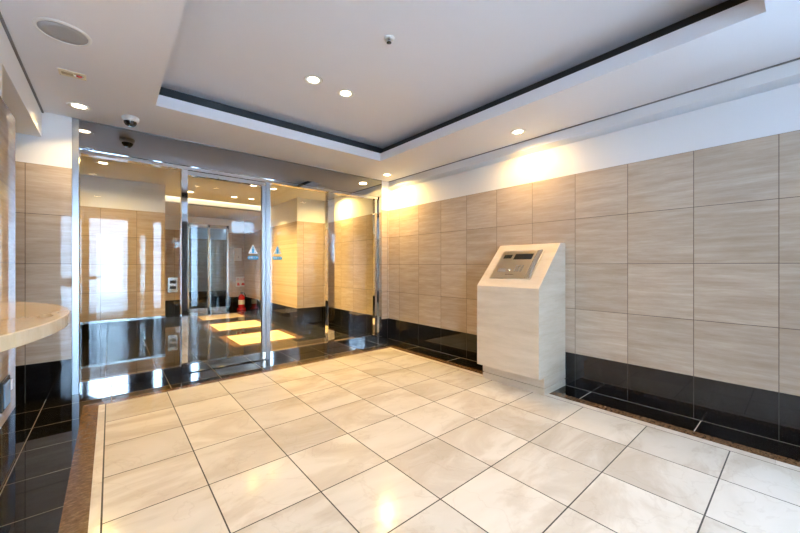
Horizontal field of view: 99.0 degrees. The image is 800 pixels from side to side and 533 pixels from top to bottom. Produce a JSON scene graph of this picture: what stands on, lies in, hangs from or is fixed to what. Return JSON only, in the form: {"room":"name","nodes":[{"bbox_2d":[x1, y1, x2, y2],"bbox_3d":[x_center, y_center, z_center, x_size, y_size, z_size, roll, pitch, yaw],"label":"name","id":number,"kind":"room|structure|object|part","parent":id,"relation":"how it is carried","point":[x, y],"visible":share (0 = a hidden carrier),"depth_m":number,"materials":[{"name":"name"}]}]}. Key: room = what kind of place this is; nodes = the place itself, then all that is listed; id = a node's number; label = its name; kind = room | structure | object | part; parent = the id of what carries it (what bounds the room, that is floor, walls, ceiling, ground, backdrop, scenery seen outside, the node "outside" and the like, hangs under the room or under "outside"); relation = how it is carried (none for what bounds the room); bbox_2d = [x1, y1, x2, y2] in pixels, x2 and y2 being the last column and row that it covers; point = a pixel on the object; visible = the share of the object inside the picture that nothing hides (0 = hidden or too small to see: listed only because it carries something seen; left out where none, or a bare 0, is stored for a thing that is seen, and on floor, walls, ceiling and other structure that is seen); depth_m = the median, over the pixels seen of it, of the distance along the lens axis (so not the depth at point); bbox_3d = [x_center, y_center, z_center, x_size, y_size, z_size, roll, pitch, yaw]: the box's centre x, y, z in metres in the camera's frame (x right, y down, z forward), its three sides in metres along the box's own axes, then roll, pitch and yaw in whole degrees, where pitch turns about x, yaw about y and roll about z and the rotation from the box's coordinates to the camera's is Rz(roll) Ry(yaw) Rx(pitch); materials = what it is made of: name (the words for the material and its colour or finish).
{"room":"lobby","nodes":[
{"label":"lobby","id":0,"kind":"room"},
{"bbox_2d":[0,22,41,490],"bbox_3d":[-1.727,-0.080,0.097,1.690,2.360,5.660,0,0,-40],"label":"wall","id":1,"kind":"structure","parent":0,"point":[20,112],"depth_m":1.83,"materials":[{"name":"stone"}]},
{"bbox_2d":[0,375,11,413],"bbox_3d":[-1.974,0.640,1.712,0.020,0.150,0.165,0,0,-40],"label":"outlet box","id":2,"kind":"object","parent":1,"relation":"attached to","point":[6,383],"visible":1,"depth_m":1.67,"materials":[{"name":"silver plastic"}]},
{"bbox_2d":[0,12,43,112],"bbox_3d":[-1.093,-1.254,0.634,0.012,0.012,5.660,0,0,-40],"label":"trim","id":3,"kind":"structure","parent":1,"relation":"attached to","point":[2,21],"depth_m":2.06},
{"bbox_2d":[0,301,69,351],"bbox_3d":[-1.165,0.222,0.979,0.313,0.146,1.498,0,0,-40],"label":"countertop","id":4,"kind":"structure","parent":1,"relation":"attached to","point":[21,323],"depth_m":0.94,"materials":[{"name":"beige stone"}]},
{"bbox_2d":[80,174,164,344],"bbox_3d":[-4.733,-0.080,4.542,2.650,2.360,0.150,0,0,-40],"label":"wall","id":5,"kind":"structure","parent":0,"point":[122,222],"depth_m":4.99,"materials":[{"name":"stone"}]},
{"bbox_2d":[80,316,165,324],"bbox_3d":[-4.640,0.798,4.513,2.555,0.033,0.014,0,0,-40],"label":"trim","id":6,"kind":"structure","parent":5,"relation":"attached to","point":[153,317],"depth_m":4.98,"materials":[{"name":"metal"}]},
{"bbox_2d":[15,112,381,404],"bbox_3d":[-2.239,-0.080,3.464,5.062,2.360,0.140,0,0,-40],"label":"wall","id":7,"kind":"structure","parent":0,"point":[43,165],"depth_m":2.85,"materials":[{"name":"stone"}]},
{"bbox_2d":[72,118,79,394],"bbox_3d":[-2.816,-0.080,2.968,0.044,2.359,0.140,0,0,-40],"label":"trim","id":8,"kind":"structure","parent":7,"relation":"attached to","point":[75,122],"depth_m":2.92,"materials":[{"name":"grey metal"}]},
{"bbox_2d":[180,169,187,373],"bbox_3d":[-2.207,0.062,3.490,0.055,2.075,0.080,0,0,-40],"label":"trim","id":9,"kind":"structure","parent":7,"relation":"attached to","point":[183,173],"depth_m":3.46,"materials":[{"name":"metal"}]},
{"bbox_2d":[79,149,377,391],"bbox_3d":[-1.579,0.045,4.023,3.208,2.110,0.090,0,0,-40],"label":"window","id":10,"kind":"structure","parent":7,"relation":"in","point":[121,379],"depth_m":3.29,"materials":[{"name":"metal"}]},
{"bbox_3d":[-2.516,0.018,3.229,0.753,1.993,0.010,0,0,-40],"label":"glass pane","id":11,"kind":"part","parent":10,"relation":"part of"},
{"bbox_2d":[188,171,265,371],"bbox_3d":[-1.887,0.061,3.762,0.785,2.062,0.056,0,0,-40],"label":"door","id":12,"kind":"structure","parent":10,"relation":"attached to","point":[231,360],"depth_m":3.93,"materials":[{"name":"metal"}]},
{"bbox_3d":[-1.887,-0.950,3.762,0.785,0.040,0.056,0,0,-40],"label":"rail","id":13,"kind":"part","parent":12,"relation":"part of","materials":[{"name":"metal"}]},
{"bbox_2d":[248,245,257,259],"bbox_3d":[-1.689,-0.154,3.921,0.120,0.168,0.002,0,0,-40],"label":"sticker","id":14,"kind":"object","parent":12,"relation":"attached to","point":[252,250],"visible":1,"depth_m":3.92,"materials":[{"name":"white plastic"}]},
{"bbox_2d":[270,342,327,358],"bbox_3d":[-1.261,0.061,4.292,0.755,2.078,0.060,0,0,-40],"label":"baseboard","id":15,"kind":"structure","parent":10,"relation":"attached to","point":[283,352],"depth_m":4.25,"materials":[{"name":"metal"}]},
{"bbox_2d":[273,246,281,259],"bbox_3d":[-1.473,-0.154,4.104,0.120,0.168,0.002,0,0,-40],"label":"sticker","id":16,"kind":"object","parent":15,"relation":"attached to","point":[277,250],"visible":1,"depth_m":4.10,"materials":[{"name":"white plastic"}]},
{"bbox_2d":[334,334,374,347],"bbox_3d":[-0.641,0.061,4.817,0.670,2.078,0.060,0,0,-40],"label":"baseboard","id":17,"kind":"structure","parent":10,"relation":"attached to","point":[366,338],"depth_m":4.78,"materials":[{"name":"metal"}]},
{"bbox_2d":[266,182,269,359],"bbox_3d":[-1.568,0.062,4.032,0.050,2.075,0.080,0,0,-40],"label":"trim","id":18,"kind":"structure","parent":7,"relation":"attached to","point":[267,183],"depth_m":4.00,"materials":[{"name":"grey metal"}]},
{"bbox_2d":[325,192,333,348],"bbox_3d":[-0.935,0.062,4.569,0.100,2.075,0.080,0,0,-40],"label":"trim","id":19,"kind":"structure","parent":7,"relation":"attached to","point":[329,196],"depth_m":4.54,"materials":[{"name":"metal"}]},
{"bbox_2d":[165,214,243,313],"bbox_3d":[-3.953,-0.080,7.202,2.280,2.360,2.900,0,0,-40],"label":"wall","id":20,"kind":"structure","parent":0,"point":[172,222],"depth_m":8.04,"materials":[{"name":"tile"}]},
{"bbox_2d":[168,277,177,291],"bbox_3d":[-5.206,0.440,7.821,0.190,0.340,0.033,0,0,-40],"label":"switch plate","id":21,"kind":"object","parent":20,"relation":"attached to","point":[172,281],"visible":1,"depth_m":7.81,"materials":[{"name":"metal"}]},
{"bbox_2d":[188,223,228,311],"bbox_3d":[-4.679,0.050,8.330,0.910,2.100,0.060,0,0,-40],"label":"door","id":22,"kind":"structure","parent":20,"relation":"in","point":[208,308],"depth_m":8.32,"materials":[{"name":"metal"}]},
{"bbox_2d":[234,248,241,260],"bbox_3d":[-4.144,-0.285,8.735,0.170,0.330,0.012,0,0,-40],"label":"notice board","id":23,"kind":"object","parent":20,"relation":"attached to","point":[237,251],"visible":1,"depth_m":8.73,"materials":[{"name":"metal"}]},
{"bbox_2d":[236,277,243,286],"bbox_3d":[-4.081,0.693,8.761,0.250,0.815,0.052,0,0,-40],"label":"sign","id":24,"kind":"object","parent":20,"relation":"attached to","point":[239,280],"visible":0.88,"depth_m":8.72,"materials":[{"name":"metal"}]},
{"bbox_2d":[189,227,225,301],"bbox_3d":[-5.533,-0.080,9.468,2.200,2.360,2.600,0,0,-40],"label":"wall","id":25,"kind":"structure","parent":0,"point":[197,236],"depth_m":10.61,"materials":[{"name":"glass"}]},
{"bbox_2d":[80,119,387,228],"bbox_3d":[-4.736,-1.280,6.551,5.444,0.240,8.080,0,0,-40],"label":"ceiling","id":26,"kind":"structure","parent":0,"point":[205,202],"depth_m":5.80,"materials":[{"name":"white paint"}]},
{"bbox_2d":[95,161,110,164],"bbox_3d":[-3.647,-1.260,4.193,0.148,0.011,0.148,0,0,-40],"label":"recessed light","id":27,"kind":"object","parent":26,"relation":"in","point":[99,162],"visible":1,"depth_m":4.20,"materials":[{"name":"white glass"}]},
{"bbox_2d":[244,198,324,324],"bbox_3d":[-2.699,-0.080,7.806,0.714,2.360,3.300,0,0,-40],"label":"wall","id":28,"kind":"structure","parent":0,"point":[297,225],"depth_m":6.62,"materials":[{"name":"tile"}]},
{"bbox_2d":[382,181,388,339],"bbox_3d":[-0.262,-0.079,5.146,0.130,2.358,0.130,0,0,-40],"label":"wall","id":29,"kind":"structure","parent":0,"point":[385,185],"depth_m":5.10,"materials":[{"name":"stone"}]},
{"bbox_2d":[373,197,381,339],"bbox_3d":[-0.349,0.045,5.069,0.102,2.110,0.115,0,0,-40],"label":"trim","id":30,"kind":"structure","parent":29,"relation":"attached to","point":[377,203],"depth_m":5.04,"materials":[{"name":"metal"}]},
{"bbox_2d":[0,300,799,532],"bbox_3d":[-2.920,1.125,4.446,5.294,0.051,13.840,0,0,-40],"label":"floor","id":31,"kind":"structure","parent":0,"point":[386,440],"depth_m":2.00,"materials":[{"name":"beige tile"}]},
{"bbox_2d":[237,292,245,309],"bbox_3d":[-3.939,0.878,8.485,0.208,0.444,0.208,0,0,-40],"label":"fire extinguisher","id":32,"kind":"object","parent":31,"relation":"on","point":[241,299],"visible":1,"depth_m":8.44,"materials":[{"name":"red metal"}]},
{"bbox_2d":[477,243,565,395],"bbox_3d":[1.133,0.448,3.217,0.488,1.305,0.625,0,0,-40],"label":"console","id":33,"kind":"object","parent":31,"relation":"on","point":[521,292],"visible":1,"depth_m":3.04,"materials":[{"name":"stone"}]},
{"bbox_3d":[1.087,-0.011,3.194,0.259,0.263,0.413,0,0,-40],"label":"control panel","id":34,"kind":"part","parent":33,"relation":"part of","materials":[{"name":"silver metal"}]},
{"bbox_2d":[0,0,799,181],"bbox_3d":[0.282,-1.301,1.805,3.624,0.102,5.670,0,0,-40],"label":"ceiling","id":35,"kind":"structure","parent":0,"point":[124,65],"depth_m":2.36,"materials":[{"name":"white paint"}]},
{"bbox_2d":[32,17,91,46],"bbox_3d":[-1.820,-1.258,1.846,0.232,0.009,0.232,0,0,-40],"label":"ceiling speaker","id":36,"kind":"object","parent":35,"relation":"attached to","point":[60,31],"visible":1,"depth_m":1.83,"materials":[{"name":"white plastic"}]},
{"bbox_2d":[58,68,85,80],"bbox_3d":[-2.157,-1.258,2.249,0.132,0.020,0.090,0,0,-40],"label":"plate","id":37,"kind":"object","parent":35,"relation":"attached to","point":[64,72],"visible":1,"depth_m":2.24,"materials":[{"name":"beige plastic"}]},
{"bbox_2d":[66,102,91,110],"bbox_3d":[-2.537,-1.260,2.700,0.148,0.011,0.148,0,0,-40],"label":"recessed light","id":38,"kind":"object","parent":35,"relation":"in","point":[78,105],"visible":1,"depth_m":2.70,"materials":[{"name":"white glass"}]},
{"bbox_2d":[121,114,138,126],"bbox_3d":[-2.295,-1.225,2.905,0.124,0.086,0.124,0,0,-40],"label":"dome camera","id":39,"kind":"object","parent":35,"relation":"attached to","point":[129,120],"visible":1,"depth_m":2.87,"materials":[{"name":"white plastic"}]},
{"bbox_2d":[159,0,747,152],"bbox_3d":[-0.053,-1.397,2.189,2.560,0.235,3.522,0,0,-40],"label":"cove","id":40,"kind":"object","parent":35,"relation":"attached to","point":[727,4],"depth_m":2.96,"materials":[{"name":"paint"}]},
{"bbox_2d":[510,129,525,134],"bbox_3d":[1.114,-1.260,3.218,0.148,0.011,0.148,0,0,-40],"label":"recessed light","id":41,"kind":"object","parent":35,"relation":"in","point":[516,131],"visible":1,"depth_m":3.21,"materials":[{"name":"white"}]},
{"bbox_2d":[161,0,726,147],"bbox_3d":[-0.053,-1.500,2.189,2.520,0.030,3.482,0,0,-40],"label":"ceiling","id":42,"kind":"structure","parent":0,"point":[446,60],"depth_m":2.38,"materials":[{"name":"white paint"}]},
{"bbox_2d":[304,75,322,84],"bbox_3d":[-0.692,-1.486,2.730,0.148,0.011,0.148,0,0,-40],"label":"recessed light","id":43,"kind":"object","parent":42,"relation":"in","point":[313,79],"visible":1,"depth_m":2.72,"materials":[{"name":"white glass"}]},
{"bbox_2d":[337,89,353,97],"bbox_3d":[-0.468,-1.486,2.946,0.148,0.011,0.148,0,0,-40],"label":"recessed light","id":44,"kind":"object","parent":42,"relation":"in","point":[344,92],"visible":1,"depth_m":2.94,"materials":[{"name":"white glass"}]},
{"bbox_2d":[384,35,393,43],"bbox_3d":[-0.072,-1.470,2.230,0.072,0.031,0.072,0,0,-40],"label":"sprinkler head","id":45,"kind":"object","parent":42,"relation":"attached to","point":[391,37],"visible":1,"depth_m":2.22},
{"bbox_2d":[334,60,799,445],"bbox_3d":[1.069,-0.080,3.796,0.150,2.360,7.690,0,0,-40],"label":"wall","id":46,"kind":"structure","parent":0,"point":[677,219],"depth_m":2.67,"materials":[{"name":"tile"}]},
{"bbox_2d":[392,339,799,446],"bbox_3d":[1.663,1.099,2.975,0.004,0.003,5.670,0,0,-40],"label":"trim","id":47,"kind":"structure","parent":46,"relation":"attached to","point":[392,339],"depth_m":2.58,"materials":[{"name":"tile"}]}
]}

